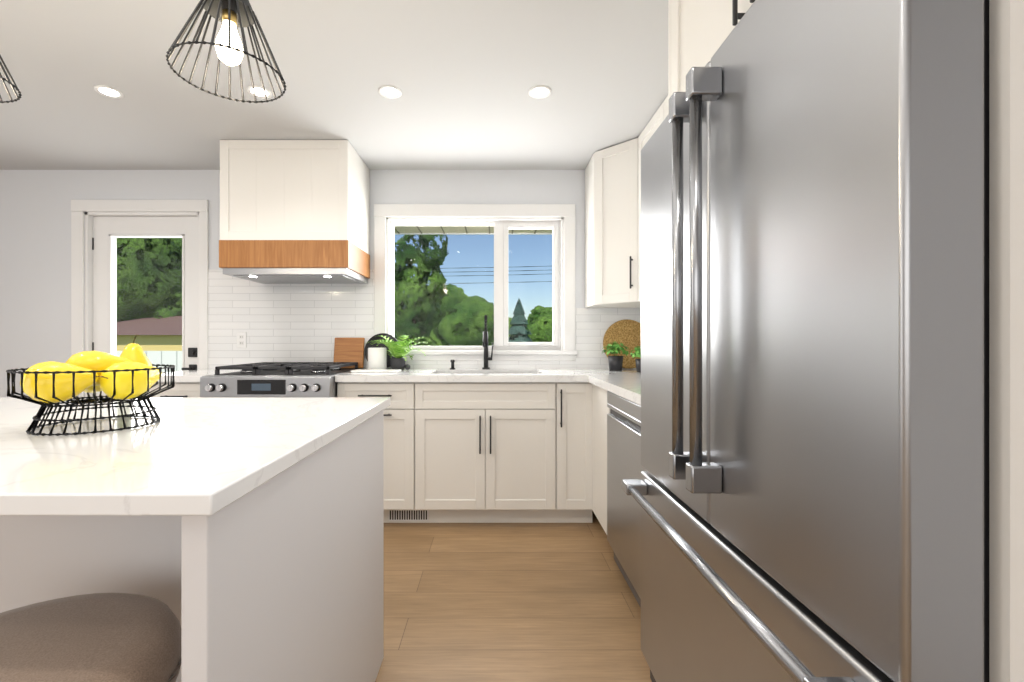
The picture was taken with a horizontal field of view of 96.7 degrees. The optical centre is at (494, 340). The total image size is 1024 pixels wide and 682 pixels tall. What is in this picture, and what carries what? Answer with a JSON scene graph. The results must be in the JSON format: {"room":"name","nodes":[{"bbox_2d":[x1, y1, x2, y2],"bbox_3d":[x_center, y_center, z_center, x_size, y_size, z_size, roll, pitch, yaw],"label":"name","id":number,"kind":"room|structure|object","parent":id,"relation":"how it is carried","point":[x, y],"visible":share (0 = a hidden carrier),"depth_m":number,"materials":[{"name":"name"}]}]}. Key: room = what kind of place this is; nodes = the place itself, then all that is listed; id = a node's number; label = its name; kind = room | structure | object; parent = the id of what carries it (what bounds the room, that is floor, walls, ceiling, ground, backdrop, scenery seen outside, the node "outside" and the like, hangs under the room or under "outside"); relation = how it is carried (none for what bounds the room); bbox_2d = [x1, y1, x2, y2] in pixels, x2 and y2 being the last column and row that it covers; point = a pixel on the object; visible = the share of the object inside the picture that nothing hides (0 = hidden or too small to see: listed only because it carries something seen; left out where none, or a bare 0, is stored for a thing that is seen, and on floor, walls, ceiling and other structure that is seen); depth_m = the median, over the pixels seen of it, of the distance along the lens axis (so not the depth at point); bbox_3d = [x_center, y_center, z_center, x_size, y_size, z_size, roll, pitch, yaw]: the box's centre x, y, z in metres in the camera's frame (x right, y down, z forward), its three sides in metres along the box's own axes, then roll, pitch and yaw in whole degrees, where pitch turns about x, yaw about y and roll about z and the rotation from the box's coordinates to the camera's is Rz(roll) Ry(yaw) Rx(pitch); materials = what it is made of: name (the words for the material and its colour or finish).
{"room":"kitchen","nodes":[
{"label":"kitchen","id":0,"kind":"room"},
{"bbox_2d":[0,170,584,396],"bbox_3d":[-2.000,-0.120,3.430,6.360,2.480,0.160,0,0,0],"label":"wall","id":1,"kind":"structure","parent":0,"point":[35,266],"depth_m":3.33,"materials":[{"name":"white paint"}]},
{"bbox_2d":[71,200,208,396],"bbox_3d":[-2.605,0.045,3.419,1.000,2.160,0.182,0,0,0],"label":"door frame","id":2,"kind":"structure","parent":1,"relation":"attached to","point":[198,209],"depth_m":3.33,"materials":[{"name":"white painted wood"}]},
{"bbox_2d":[92,217,196,395],"bbox_3d":[-2.602,0.085,3.388,0.820,2.026,0.105,0,0,0],"label":"back door","id":3,"kind":"structure","parent":1,"relation":"in","point":[108,232],"depth_m":3.40,"materials":[{"name":"white wood"}]},
{"bbox_2d":[219,140,369,283],"bbox_3d":[-1.320,-0.835,3.089,0.808,0.842,0.500,0,0,0],"label":"range hood","id":4,"kind":"object","parent":1,"relation":"attached to","point":[294,211],"visible":1,"depth_m":2.85,"materials":[{"name":"white"}]},
{"bbox_2d":[208,269,640,368],"bbox_3d":[-0.453,-0.161,3.346,3.304,0.728,0.008,0,0,0],"label":"tile backsplash","id":5,"kind":"structure","parent":1,"relation":"attached to","point":[293,322],"depth_m":3.32,"materials":[{"name":"white tile"}]},
{"bbox_2d":[237,332,245,347],"bbox_3d":[-1.858,-0.007,3.336,0.070,0.115,0.008,0,0,0],"label":"electrical outlet","id":6,"kind":"object","parent":5,"relation":"attached to","point":[241,339],"visible":1,"depth_m":3.33,"materials":[{"name":"white plastic"}]},
{"bbox_2d":[374,204,577,360],"bbox_3d":[-0.148,-0.428,3.382,1.503,1.147,0.155,0,0,0],"label":"window","id":7,"kind":"structure","parent":1,"relation":"in","point":[558,219],"depth_m":3.33,"materials":[{"name":"white"}]},
{"bbox_2d":[585,138,640,307],"bbox_3d":[0.924,-0.748,3.069,0.528,1.012,0.538,0,0,0],"label":"upper cabinet","id":8,"kind":"object","parent":1,"relation":"attached to","point":[611,227],"visible":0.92,"depth_m":2.94,"materials":[{"name":"white wood"}]},
{"bbox_2d":[638,96,667,300],"bbox_3d":[1.039,-0.748,2.344,0.318,1.012,0.908,0,0,0],"label":"upper cabinet","id":9,"kind":"object","parent":1,"relation":"attached to","point":[655,122],"visible":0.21,"depth_m":2.68,"materials":[{"name":"white wood"}]},
{"bbox_2d":[0,0,667,169],"bbox_3d":[-2.000,-1.310,0.075,6.720,0.100,6.870,0,0,0],"label":"ceiling","id":10,"kind":"structure","parent":0,"point":[464,76],"depth_m":2.21,"materials":[{"name":"white paint"}]},
{"bbox_2d":[0,55,21,102],"bbox_3d":[-1.300,-0.943,1.080,0.246,0.632,0.246,0,0,0],"label":"pendant light","id":11,"kind":"object","parent":10,"relation":"hanging from","point":[10,83],"visible":1,"depth_m":1.14,"materials":[{"name":"grey metal"}]},
{"bbox_2d":[94,85,123,98],"bbox_3d":[-1.950,-1.258,2.300,0.115,0.004,0.115,0,0,-6],"label":"recessed light","id":12,"kind":"object","parent":10,"relation":"in","point":[104,90],"depth_m":2.30,"materials":[{"name":"white"}]},
{"bbox_2d":[166,0,286,102],"bbox_3d":[-0.630,-0.943,1.080,0.246,0.632,0.246,0,0,0],"label":"pendant light","id":13,"kind":"object","parent":10,"relation":"hanging from","point":[231,15],"visible":1,"depth_m":1.07,"materials":[{"name":"grey metal"}]},
{"bbox_2d":[246,85,271,98],"bbox_3d":[-1.190,-1.258,2.300,0.115,0.004,0.115,0,0,-6],"label":"recessed light","id":14,"kind":"object","parent":10,"relation":"in","point":[259,92],"depth_m":2.30,"materials":[{"name":"white plastic"}]},
{"bbox_2d":[378,85,401,98],"bbox_3d":[-0.530,-1.258,2.300,0.115,0.004,0.115,0,0,-9],"label":"recessed light","id":15,"kind":"object","parent":10,"relation":"in","point":[393,92],"depth_m":2.30,"materials":[{"name":"white"}]},
{"bbox_2d":[528,85,550,98],"bbox_3d":[0.226,-1.258,2.300,0.115,0.004,0.115,0,0,-9],"label":"recessed light","id":16,"kind":"object","parent":10,"relation":"in","point":[540,91],"depth_m":2.30,"materials":[{"name":"white plastic"}]},
{"bbox_2d":[375,510,651,681],"bbox_3d":[-2.000,1.170,0.075,6.720,0.100,6.870,0,0,0],"label":"floor","id":17,"kind":"structure","parent":0,"point":[510,602],"depth_m":1.92,"materials":[{"name":"brown wood"}]},
{"bbox_2d":[0,593,180,681],"bbox_3d":[-0.700,0.786,0.650,0.431,0.671,0.431,0,0,0],"label":"stool","id":18,"kind":"object","parent":17,"relation":"on","point":[110,637],"visible":0.92,"depth_m":0.70,"materials":[{"name":"fabric"}]},
{"bbox_2d":[146,382,199,396],"bbox_3d":[-1.904,0.682,3.020,0.392,0.876,0.656,0,0,0],"label":"base cabinet","id":19,"kind":"object","parent":17,"relation":"on","point":[185,389],"visible":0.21,"depth_m":2.72,"materials":[{"name":"white wood"}]},
{"bbox_2d":[158,369,239,381],"bbox_3d":[-1.906,0.223,3.015,0.399,0.040,0.649,0,0,0],"label":"countertop","id":20,"kind":"structure","parent":19,"relation":"on","point":[191,375],"depth_m":2.76,"materials":[{"name":"stone"}]},
{"bbox_2d":[0,413,383,681],"bbox_3d":[-1.663,0.676,1.117,2.538,0.886,0.986,0,0,0],"label":"kitchen island","id":21,"kind":"object","parent":17,"relation":"on","point":[242,538],"depth_m":0.95,"materials":[{"name":"wood"}]},
{"bbox_2d":[0,397,389,520],"bbox_3d":[-1.663,0.218,1.122,2.574,0.030,1.036,0,0,0],"label":"island countertop","id":22,"kind":"structure","parent":21,"relation":"on","point":[204,455],"depth_m":0.85,"materials":[{"name":"white stone"}]},
{"bbox_2d":[6,334,174,435],"bbox_3d":[-0.950,0.092,1.090,0.302,0.221,0.302,0,0,0],"label":"fruit bowl","id":23,"kind":"object","parent":22,"relation":"on","point":[131,373],"visible":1,"depth_m":1.03,"materials":[{"name":"black metal"}]},
{"bbox_2d":[200,362,357,396],"bbox_3d":[-1.325,0.636,2.950,0.750,0.968,0.775,0,0,0],"label":"range","id":24,"kind":"object","parent":17,"relation":"on","point":[288,379],"visible":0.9,"depth_m":2.62,"materials":[{"name":"silver metal"}]},
{"bbox_2d":[337,382,440,522],"bbox_3d":[-0.682,0.682,3.034,0.524,0.876,0.628,0,0,0],"label":"base cabinet","id":25,"kind":"object","parent":17,"relation":"on","point":[412,404],"depth_m":2.72,"materials":[{"name":"white wood"}]},
{"bbox_2d":[388,508,428,520],"bbox_3d":[-0.532,1.070,2.801,0.245,0.076,0.007,0,0,0],"label":"vent","id":26,"kind":"object","parent":25,"relation":"attached to","point":[393,515],"depth_m":2.80,"materials":[{"name":"white metal"}]},
{"bbox_2d":[429,410,540,522],"bbox_3d":[-0.055,0.810,3.030,0.760,0.620,0.430,0,0,0],"label":"base cabinet","id":27,"kind":"object","parent":17,"relation":"on","point":[487,452],"depth_m":2.73,"materials":[{"name":"white wood"}]},
{"bbox_2d":[533,382,591,522],"bbox_3d":[0.452,0.682,3.034,0.296,0.876,0.628,0,0,0],"label":"base cabinet","id":28,"kind":"object","parent":17,"relation":"on","point":[565,408],"depth_m":2.72,"materials":[{"name":"white wood"}]},
{"bbox_2d":[335,369,640,381],"bbox_3d":[0.121,0.335,3.015,2.136,0.263,0.649,0,0,0],"label":"countertop","id":29,"kind":"structure","parent":28,"relation":"on","point":[411,375],"depth_m":2.69,"materials":[{"name":"stone"}]},
{"bbox_2d":[333,338,364,367],"bbox_3d":[-1.062,0.087,3.311,0.216,0.224,0.053,0,0,0],"label":"cutting board","id":30,"kind":"object","parent":29,"relation":"on","point":[348,349],"visible":0.75,"depth_m":3.30,"materials":[{"name":"brown wood"}]},
{"bbox_2d":[351,369,400,371],"bbox_3d":[-0.780,0.196,3.000,0.300,0.012,0.140,0,0,0],"label":"tray","id":31,"kind":"object","parent":29,"relation":"on","point":[377,370],"visible":1,"depth_m":2.94,"materials":[{"name":"white ceramic"}]},
{"bbox_2d":[368,348,386,368],"bbox_3d":[-0.815,0.124,3.150,0.126,0.156,0.126,0,0,0],"label":"canister","id":32,"kind":"object","parent":29,"relation":"on","point":[377,358],"visible":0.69,"depth_m":3.10,"materials":[{"name":"white ceramic"}]},
{"bbox_2d":[364,333,396,367],"bbox_3d":[-0.818,0.072,3.309,0.260,0.257,0.058,0,0,0],"label":"round board","id":33,"kind":"object","parent":29,"relation":"on","point":[379,337],"visible":0.35,"depth_m":3.31,"materials":[{"name":"black"}]},
{"bbox_2d":[366,335,431,369],"bbox_3d":[-0.660,0.080,3.138,0.466,0.246,0.366,0,0,0],"label":"fern plant","id":34,"kind":"object","parent":29,"relation":"on","point":[398,352],"visible":0.96,"depth_m":3.13,"materials":[{"name":"green plant"}]},
{"bbox_2d":[450,360,454,368],"bbox_3d":[-0.305,0.168,3.252,0.040,0.068,0.085,0,0,0],"label":"soap dispenser","id":35,"kind":"object","parent":29,"relation":"on","point":[452,364],"visible":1,"depth_m":3.26,"materials":[{"name":"black metal"}]},
{"bbox_2d":[482,315,493,368],"bbox_3d":[-0.051,0.009,3.194,0.082,0.386,0.216,0,0,0],"label":"faucet","id":36,"kind":"object","parent":29,"relation":"on","point":[485,343],"visible":1,"depth_m":3.25,"materials":[{"name":"black metal"}]},
{"bbox_2d":[602,341,628,370],"bbox_3d":[0.825,0.103,3.118,0.182,0.200,0.175,0,0,0],"label":"herb plant","id":37,"kind":"object","parent":29,"relation":"on","point":[615,362],"visible":1,"depth_m":3.09,"materials":[{"name":"green plant"}]},
{"bbox_2d":[603,320,640,368],"bbox_3d":[0.965,0.022,3.304,0.360,0.358,0.068,0,0,0],"label":"woven placemat","id":38,"kind":"object","parent":29,"relation":"on","point":[626,333],"visible":0.6,"depth_m":3.31,"materials":[{"name":"beige wicker"}]},
{"bbox_2d":[630,346,640,371],"bbox_3d":[0.964,0.113,2.958,0.179,0.178,0.185,0,0,0],"label":"herb plant","id":39,"kind":"object","parent":29,"relation":"on","point":[637,353],"visible":0.4,"depth_m":2.94,"materials":[{"name":"green plant"}]},
{"bbox_2d":[592,384,610,534],"bbox_3d":[0.889,0.682,2.511,0.618,0.876,0.413,0,0,0],"label":"base cabinet","id":40,"kind":"object","parent":17,"relation":"on","point":[601,410],"visible":0.1,"depth_m":2.40,"materials":[{"name":"white wood"}]},
{"bbox_2d":[586,373,640,404],"bbox_3d":[0.870,0.223,2.097,0.639,0.040,1.140,0,0,0],"label":"countertop","id":41,"kind":"structure","parent":40,"relation":"on","point":[625,383],"depth_m":2.27,"materials":[{"name":"stone"}]},
{"bbox_2d":[607,391,646,607],"bbox_3d":[0.871,0.684,2.000,0.619,0.872,0.600,0,0,0],"label":"dishwasher","id":42,"kind":"object","parent":17,"relation":"on","point":[624,462],"visible":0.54,"depth_m":1.99,"materials":[{"name":"grey metal"}]},
{"bbox_2d":[622,0,988,681],"bbox_3d":[0.800,0.224,1.014,0.779,1.752,0.967,0,0,0],"label":"fridge","id":43,"kind":"object","parent":17,"relation":"on","point":[808,492],"visible":0.98,"depth_m":0.67,"materials":[{"name":"grey metal"}]},
{"bbox_2d":[668,0,1023,681],"bbox_3d":[0.875,-0.067,1.023,0.646,2.374,1.000,0,0,0],"label":"tall cabinet","id":44,"kind":"object","parent":17,"relation":"on","point":[699,31],"visible":0.27,"depth_m":0.53,"materials":[{"name":"white wood"}]},
{"label":"outside","id":45,"kind":"structure","parent":0,"visible":0},
{"bbox_2d":[117,226,552,372],"bbox_3d":[0.000,-1.287,30.776,180.000,19.066,54.529,0,0,0],"label":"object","id":46,"kind":"object","parent":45,"point":[163,250],"depth_m":19.05,"materials":[{"name":"green plant"}]}
]}

